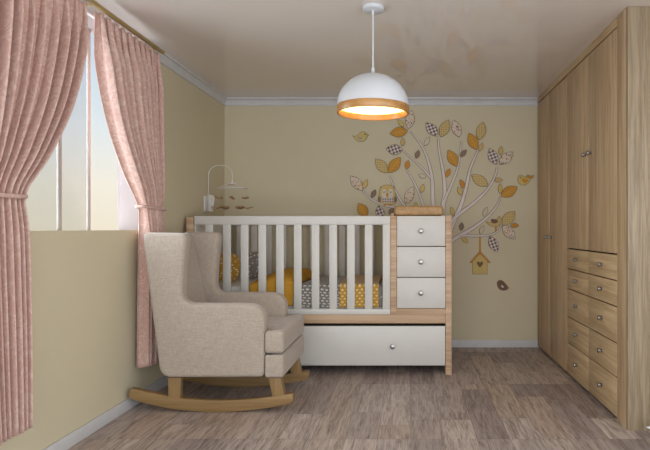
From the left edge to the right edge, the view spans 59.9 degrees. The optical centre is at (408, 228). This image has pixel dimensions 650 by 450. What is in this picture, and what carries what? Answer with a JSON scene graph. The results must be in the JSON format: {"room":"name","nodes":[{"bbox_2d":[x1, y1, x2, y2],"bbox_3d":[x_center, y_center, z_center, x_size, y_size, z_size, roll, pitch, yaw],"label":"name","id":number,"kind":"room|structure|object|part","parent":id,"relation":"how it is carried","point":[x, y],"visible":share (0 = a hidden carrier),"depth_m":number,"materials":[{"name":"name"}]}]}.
{"room":"bedroom","nodes":[
{"label":"bedroom","id":0,"kind":"room"},
{"bbox_2d":[0,63,223,449],"bbox_3d":[-1.738,-0.055,2.050,0.160,2.242,5.900,0,0,0],"label":"wall","id":1,"kind":"structure","parent":0,"point":[84,282],"depth_m":3.01,"materials":[{"name":"paint"}]},
{"bbox_2d":[43,376,167,449],"bbox_3d":[-1.651,1.032,2.043,0.014,0.068,5.886,0,0,0],"label":"baseboard","id":2,"kind":"structure","parent":1,"relation":"attached to","point":[71,439],"depth_m":2.95,"materials":[{"name":"white wood"}]},
{"bbox_2d":[57,0,164,229],"bbox_3d":[-1.683,-0.560,2.705,0.270,1.136,1.650,0,0,0],"label":"window","id":3,"kind":"structure","parent":1,"relation":"in","point":[128,215],"depth_m":3.12,"materials":[{"name":"metal"}]},
{"bbox_2d":[0,0,87,444],"bbox_3d":[-1.596,-0.139,2.362,0.114,1.951,0.808,0,0,0],"label":"curtain","id":4,"kind":"object","parent":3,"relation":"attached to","point":[44,43],"visible":1,"depth_m":2.27,"materials":[{"name":"pink fabric"}]},
{"bbox_3d":[-1.602,-1.119,2.705,0.109,0.018,1.650,0,0,0],"label":"curtain rail","id":5,"kind":"part","parent":3,"relation":"part of","materials":[{"name":"gold metal"}]},
{"bbox_2d":[94,11,166,368],"bbox_3d":[-1.595,-0.139,3.219,0.119,1.951,0.771,0,0,0],"label":"curtain","id":6,"kind":"object","parent":3,"relation":"hanging from","point":[128,72],"visible":0.82,"depth_m":3.25,"materials":[{"name":"pink fabric"}]},
{"bbox_2d":[81,0,226,105],"bbox_3d":[-1.639,-1.142,2.050,0.038,0.070,5.900,0,0,0],"label":"crown molding","id":7,"kind":"structure","parent":1,"relation":"attached to","point":[166,60],"depth_m":4.01,"materials":[{"name":"white paint"}]},
{"bbox_2d":[68,347,649,449],"bbox_3d":[0.191,1.116,2.110,4.018,0.100,6.020,0,0,0],"label":"floor","id":8,"kind":"structure","parent":0,"point":[493,398],"depth_m":3.17,"materials":[{"name":"laminate"}]},
{"bbox_2d":[129,232,309,411],"bbox_3d":[-1.149,0.543,3.502,0.958,1.045,0.645,0,0,0],"label":"armchair","id":9,"kind":"object","parent":8,"relation":"on","point":[207,334],"visible":1,"depth_m":3.18,"materials":[{"name":"beige fabric"}]},
{"bbox_3d":[-1.361,0.929,3.247,0.076,0.132,0.043,0,0,0],"label":"leg","id":10,"kind":"part","parent":9,"relation":"part of","materials":[{"name":"brown wood"}]},
{"bbox_3d":[-1.407,0.428,3.502,0.195,0.805,0.473,0,0,0],"label":"backrest","id":11,"kind":"part","parent":9,"relation":"part of","materials":[{"name":"beige fabric"}]},
{"bbox_3d":[-1.176,0.437,3.226,0.700,0.834,0.092,0,0,0],"label":"panel","id":12,"kind":"part","parent":9,"relation":"part of","materials":[{"name":"beige fabric"}]},
{"bbox_3d":[-1.176,0.437,3.779,0.700,0.834,0.092,0,0,0],"label":"panel","id":13,"kind":"part","parent":9,"relation":"part of","materials":[{"name":"beige fabric"}]},
{"bbox_3d":[-0.767,0.925,3.247,0.095,0.123,0.043,0,0,0],"label":"leg","id":14,"kind":"part","parent":9,"relation":"part of","materials":[{"name":"brown wood"}]},
{"bbox_2d":[265,314,303,352],"bbox_3d":[-1.019,0.651,3.502,0.602,0.132,0.641,0,0,0],"label":"seat cushion","id":15,"kind":"object","parent":9,"relation":"on","point":[283,332],"depth_m":3.36,"materials":[{"name":"beige fabric"}]},
{"bbox_3d":[-1.059,0.789,3.502,0.682,0.131,0.641,0,0,0],"label":"seat","id":16,"kind":"part","parent":9,"relation":"part of","materials":[{"name":"beige fabric"}]},
{"bbox_3d":[-0.767,0.925,3.757,0.095,0.123,0.043,0,0,0],"label":"leg","id":17,"kind":"part","parent":9,"relation":"part of","materials":[{"name":"brown wood"}]},
{"bbox_2d":[186,213,451,374],"bbox_3d":[-0.654,0.476,4.487,1.937,1.180,0.925,0,0,0],"label":"crib","id":18,"kind":"object","parent":8,"relation":"on","point":[413,326],"visible":0.79,"depth_m":4.06,"materials":[{"name":"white wood"}]},
{"bbox_3d":[-1.597,0.489,4.500,0.050,1.150,0.899,0,0,0],"label":"panel","id":19,"kind":"part","parent":18,"relation":"part of","materials":[{"name":"brown wood"}]},
{"bbox_2d":[204,165,252,211],"bbox_3d":[-1.470,-0.332,4.540,0.372,0.385,0.323,0,0,0],"label":"mobile","id":20,"kind":"object","parent":18,"relation":"attached to","point":[209,200],"visible":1,"depth_m":4.52,"materials":[{"name":"fabric"}]},
{"bbox_3d":[-1.651,-0.204,4.537,0.011,0.130,0.105,0,0,0],"label":"wall plate","id":21,"kind":"part","parent":20,"relation":"part of","materials":[{"name":"white plastic"}]},
{"bbox_3d":[-1.539,-0.392,4.540,0.204,0.263,0.007,0,0,0],"label":"arm","id":22,"kind":"part","parent":20,"relation":"part of"},
{"bbox_3d":[-0.850,-0.063,4.066,1.432,0.063,0.022,0,0,0],"label":"rail","id":23,"kind":"part","parent":18,"relation":"part of","materials":[{"name":"white paint"}]},
{"bbox_2d":[219,277,382,308],"bbox_3d":[-0.849,0.522,4.505,1.410,0.196,0.799,0,0,0],"label":"mattress","id":24,"kind":"object","parent":18,"relation":"on","point":[236,284],"visible":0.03,"depth_m":4.11,"materials":[{"name":"white fabric"}]},
{"bbox_2d":[219,253,239,282],"bbox_3d":[-1.450,0.308,4.420,0.213,0.235,0.134,0,0,0],"label":"pillow","id":25,"kind":"object","parent":24,"relation":"on","point":[235,262],"visible":0.44,"depth_m":4.39,"materials":[{"name":"yellow fabric"}]},
{"bbox_2d":[249,252,257,277],"bbox_3d":[-1.295,0.301,4.660,0.187,0.219,0.119,0,0,0],"label":"pillow","id":26,"kind":"object","parent":24,"relation":"on","point":[253,256],"visible":0.44,"depth_m":4.61,"materials":[{"name":"grey fabric"}]},
{"bbox_2d":[249,268,320,305],"bbox_3d":[-0.970,0.438,4.469,0.402,0.257,0.782,0,0,0],"label":"blanket","id":27,"kind":"object","parent":24,"relation":"on","point":[289,272],"visible":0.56,"depth_m":4.09,"materials":[{"name":"yellow fabric"}]},
{"bbox_2d":[302,276,346,307],"bbox_3d":[-0.675,0.493,4.472,0.332,0.171,0.776,0,0,0],"label":"blanket","id":28,"kind":"object","parent":24,"relation":"on","point":[324,280],"visible":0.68,"depth_m":4.09,"materials":[{"name":"grey fabric"}]},
{"bbox_2d":[339,275,382,307],"bbox_3d":[-0.364,0.489,4.470,0.288,0.179,0.780,0,0,0],"label":"blanket","id":29,"kind":"object","parent":24,"relation":"on","point":[359,279],"visible":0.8,"depth_m":4.08,"materials":[{"name":"yellow fabric"}]},
{"bbox_2d":[379,277,382,306],"bbox_3d":[-0.195,0.494,4.473,0.071,0.165,0.773,0,0,0],"label":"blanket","id":30,"kind":"object","parent":24,"relation":"on","point":[381,280],"visible":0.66,"depth_m":4.09,"materials":[{"name":"grey fabric"}]},
{"bbox_3d":[-0.850,0.606,4.066,1.432,0.038,0.022,0,0,0],"label":"rail","id":31,"kind":"part","parent":18,"relation":"part of","materials":[{"name":"white paint"}]},
{"bbox_2d":[394,206,443,215],"bbox_3d":[0.077,-0.134,4.484,0.364,0.074,0.813,0,0,0],"label":"changing pad","id":32,"kind":"object","parent":18,"relation":"on","point":[399,210],"visible":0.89,"depth_m":4.08,"materials":[{"name":"fabric"}]},
{"bbox_3d":[0.092,0.468,4.478,0.353,0.222,0.845,0,0,0],"label":"tower drawer","id":33,"kind":"part","parent":18,"relation":"part of","materials":[{"name":"white paint"}]},
{"bbox_3d":[0.092,0.241,4.478,0.353,0.221,0.845,0,0,0],"label":"tower drawer","id":34,"kind":"part","parent":18,"relation":"part of","materials":[{"name":"white paint"}]},
{"bbox_3d":[0.092,0.015,4.478,0.353,0.219,0.845,0,0,0],"label":"tower drawer","id":35,"kind":"part","parent":18,"relation":"part of","materials":[{"name":"white paint"}]},
{"bbox_2d":[537,6,649,430],"bbox_3d":[1.452,-0.055,3.962,0.648,2.241,2.067,0,0,0],"label":"wardrobe","id":36,"kind":"object","parent":8,"relation":"on","point":[594,118],"visible":1,"depth_m":3.33,"materials":[{"name":"brown wood"}]},
{"bbox_3d":[1.167,-0.036,4.767,0.019,2.160,0.424,0,0,0],"label":"door","id":37,"kind":"part","parent":36,"relation":"part of","materials":[{"name":"brown wood"}]},
{"bbox_3d":[1.167,-0.036,4.301,0.019,2.160,0.488,0,0,0],"label":"door","id":38,"kind":"part","parent":36,"relation":"part of","materials":[{"name":"brown wood"}]},
{"bbox_3d":[1.167,0.730,3.812,0.019,0.183,0.471,0,0,0],"label":"drawer","id":39,"kind":"part","parent":36,"relation":"part of","materials":[{"name":"brown wood"}]},
{"bbox_3d":[1.167,0.361,3.812,0.019,0.138,0.471,0,0,0],"label":"drawer","id":40,"kind":"part","parent":36,"relation":"part of","materials":[{"name":"brown wood"}]},
{"bbox_3d":[1.167,-0.490,3.812,0.019,1.253,0.471,0,0,0],"label":"door","id":41,"kind":"part","parent":36,"relation":"part of","materials":[{"name":"brown wood"}]},
{"bbox_3d":[1.167,0.937,3.812,0.019,0.216,0.471,0,0,0],"label":"drawer","id":42,"kind":"part","parent":36,"relation":"part of","materials":[{"name":"brown wood"}]},
{"bbox_3d":[1.167,0.534,3.812,0.019,0.195,0.471,0,0,0],"label":"drawer","id":43,"kind":"part","parent":36,"relation":"part of","materials":[{"name":"brown wood"}]},
{"bbox_3d":[1.167,0.215,3.812,0.019,0.139,0.471,0,0,0],"label":"drawer","id":44,"kind":"part","parent":36,"relation":"part of","materials":[{"name":"brown wood"}]},
{"bbox_3d":[1.167,0.937,3.326,0.019,0.216,0.479,0,0,0],"label":"drawer","id":45,"kind":"part","parent":36,"relation":"part of","materials":[{"name":"brown wood"}]},
{"bbox_3d":[1.167,0.730,3.326,0.019,0.183,0.479,0,0,0],"label":"drawer","id":46,"kind":"part","parent":36,"relation":"part of","materials":[{"name":"brown wood"}]},
{"bbox_3d":[1.167,0.534,3.326,0.019,0.195,0.479,0,0,0],"label":"drawer","id":47,"kind":"part","parent":36,"relation":"part of","materials":[{"name":"brown wood"}]},
{"bbox_3d":[1.167,0.361,3.326,0.019,0.138,0.479,0,0,0],"label":"drawer","id":48,"kind":"part","parent":36,"relation":"part of","materials":[{"name":"brown wood"}]},
{"bbox_3d":[1.167,0.215,3.326,0.019,0.139,0.479,0,0,0],"label":"drawer","id":49,"kind":"part","parent":36,"relation":"part of","materials":[{"name":"brown wood"}]},
{"bbox_3d":[1.167,-0.490,3.326,0.019,1.253,0.479,0,0,0],"label":"door","id":50,"kind":"part","parent":36,"relation":"part of","materials":[{"name":"brown wood"}]},
{"bbox_3d":[1.467,-0.055,2.940,0.618,2.241,0.022,0,0,0],"label":"panel","id":51,"kind":"part","parent":36,"relation":"part of","materials":[{"name":"brown wood"}]},
{"bbox_2d":[95,0,649,96],"bbox_3d":[0.191,-1.227,2.110,4.018,0.100,6.020,0,0,0],"label":"ceiling","id":52,"kind":"structure","parent":0,"point":[240,48],"depth_m":3.47,"materials":[{"name":"white paint"}]},
{"bbox_2d":[337,3,408,120],"bbox_3d":[-0.188,-0.893,2.940,0.383,0.566,0.383,0,0,0],"label":"pendant lamp","id":53,"kind":"object","parent":52,"relation":"hanging from","point":[372,96],"visible":1,"depth_m":2.83,"materials":[{"name":"white metal"}]},
{"bbox_3d":[-0.188,-0.735,2.940,0.379,0.170,0.379,0,0,0],"label":"lamp shade","id":54,"kind":"part","parent":53,"relation":"part of","materials":[{"name":"white metal"}]},
{"bbox_2d":[343,106,402,114],"bbox_3d":[-0.188,-0.645,2.940,0.358,0.005,0.358,0,0,0],"label":"diffuser","id":55,"kind":"object","parent":53,"relation":"attached to","point":[363,110],"depth_m":3.02,"materials":[{"name":"white"}]},
{"bbox_3d":[-0.188,-0.992,2.940,0.008,0.279,0.008,0,0,0],"label":"cord","id":56,"kind":"part","parent":53,"relation":"part of","materials":[{"name":"white metal"}]},
{"bbox_2d":[224,106,537,339],"bbox_3d":[0.191,-0.055,5.060,4.018,2.242,0.120,0,0,0],"label":"wall","id":57,"kind":"structure","parent":0,"point":[290,160],"depth_m":5.00,"materials":[{"name":"paint"}]},
{"bbox_2d":[352,131,368,141],"bbox_3d":[-0.431,-0.831,4.996,0.150,0.094,0.007,0,0,0],"label":"decal","id":58,"kind":"object","parent":57,"relation":"attached to","point":[362,136],"visible":1,"depth_m":4.99},
{"bbox_2d":[225,97,538,105],"bbox_3d":[-0.240,-1.142,4.981,2.835,0.070,0.038,0,0,0],"label":"crown molding","id":59,"kind":"structure","parent":57,"relation":"attached to","point":[230,101],"depth_m":4.98,"materials":[{"name":"white paint"}]},
{"bbox_2d":[378,185,396,205],"bbox_3d":[-0.190,-0.302,4.992,0.173,0.190,0.005,0,0,0],"label":"decal","id":60,"kind":"object","parent":57,"relation":"attached to","point":[387,195],"visible":1,"depth_m":4.99},
{"bbox_2d":[350,110,518,251],"bbox_3d":[0.235,-0.123,4.993,1.518,1.888,0.014,0,0,0],"label":"tree","id":61,"kind":"object","parent":57,"relation":"attached to","point":[453,159],"visible":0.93,"depth_m":4.99,"materials":[{"name":"paper"}]},
{"bbox_2d":[470,237,489,273],"bbox_3d":[0.644,0.238,4.996,0.191,0.340,0.008,0,0,0],"label":"decal","id":62,"kind":"object","parent":57,"relation":"attached to","point":[479,262],"visible":1,"depth_m":4.99},
{"bbox_2d":[486,216,501,230],"bbox_3d":[0.766,-0.048,4.993,0.142,0.131,0.004,0,0,0],"label":"decal","id":63,"kind":"object","parent":57,"relation":"attached to","point":[495,223],"visible":1,"depth_m":4.99},
{"bbox_2d":[452,340,538,346],"bbox_3d":[-0.240,1.032,4.993,2.835,0.068,0.014,0,0,0],"label":"baseboard","id":64,"kind":"structure","parent":57,"relation":"attached to","point":[455,343],"depth_m":4.99,"materials":[{"name":"white wood"}]},
{"bbox_2d":[497,280,510,290],"bbox_3d":[0.859,0.508,4.996,0.128,0.095,0.007,0,0,0],"label":"decal","id":65,"kind":"object","parent":57,"relation":"attached to","point":[501,285],"visible":1,"depth_m":4.99},
{"bbox_2d":[517,175,533,184],"bbox_3d":[1.055,-0.440,4.996,0.148,0.098,0.007,0,0,0],"label":"decal","id":66,"kind":"object","parent":57,"relation":"attached to","point":[522,180],"visible":1,"depth_m":4.99}
]}

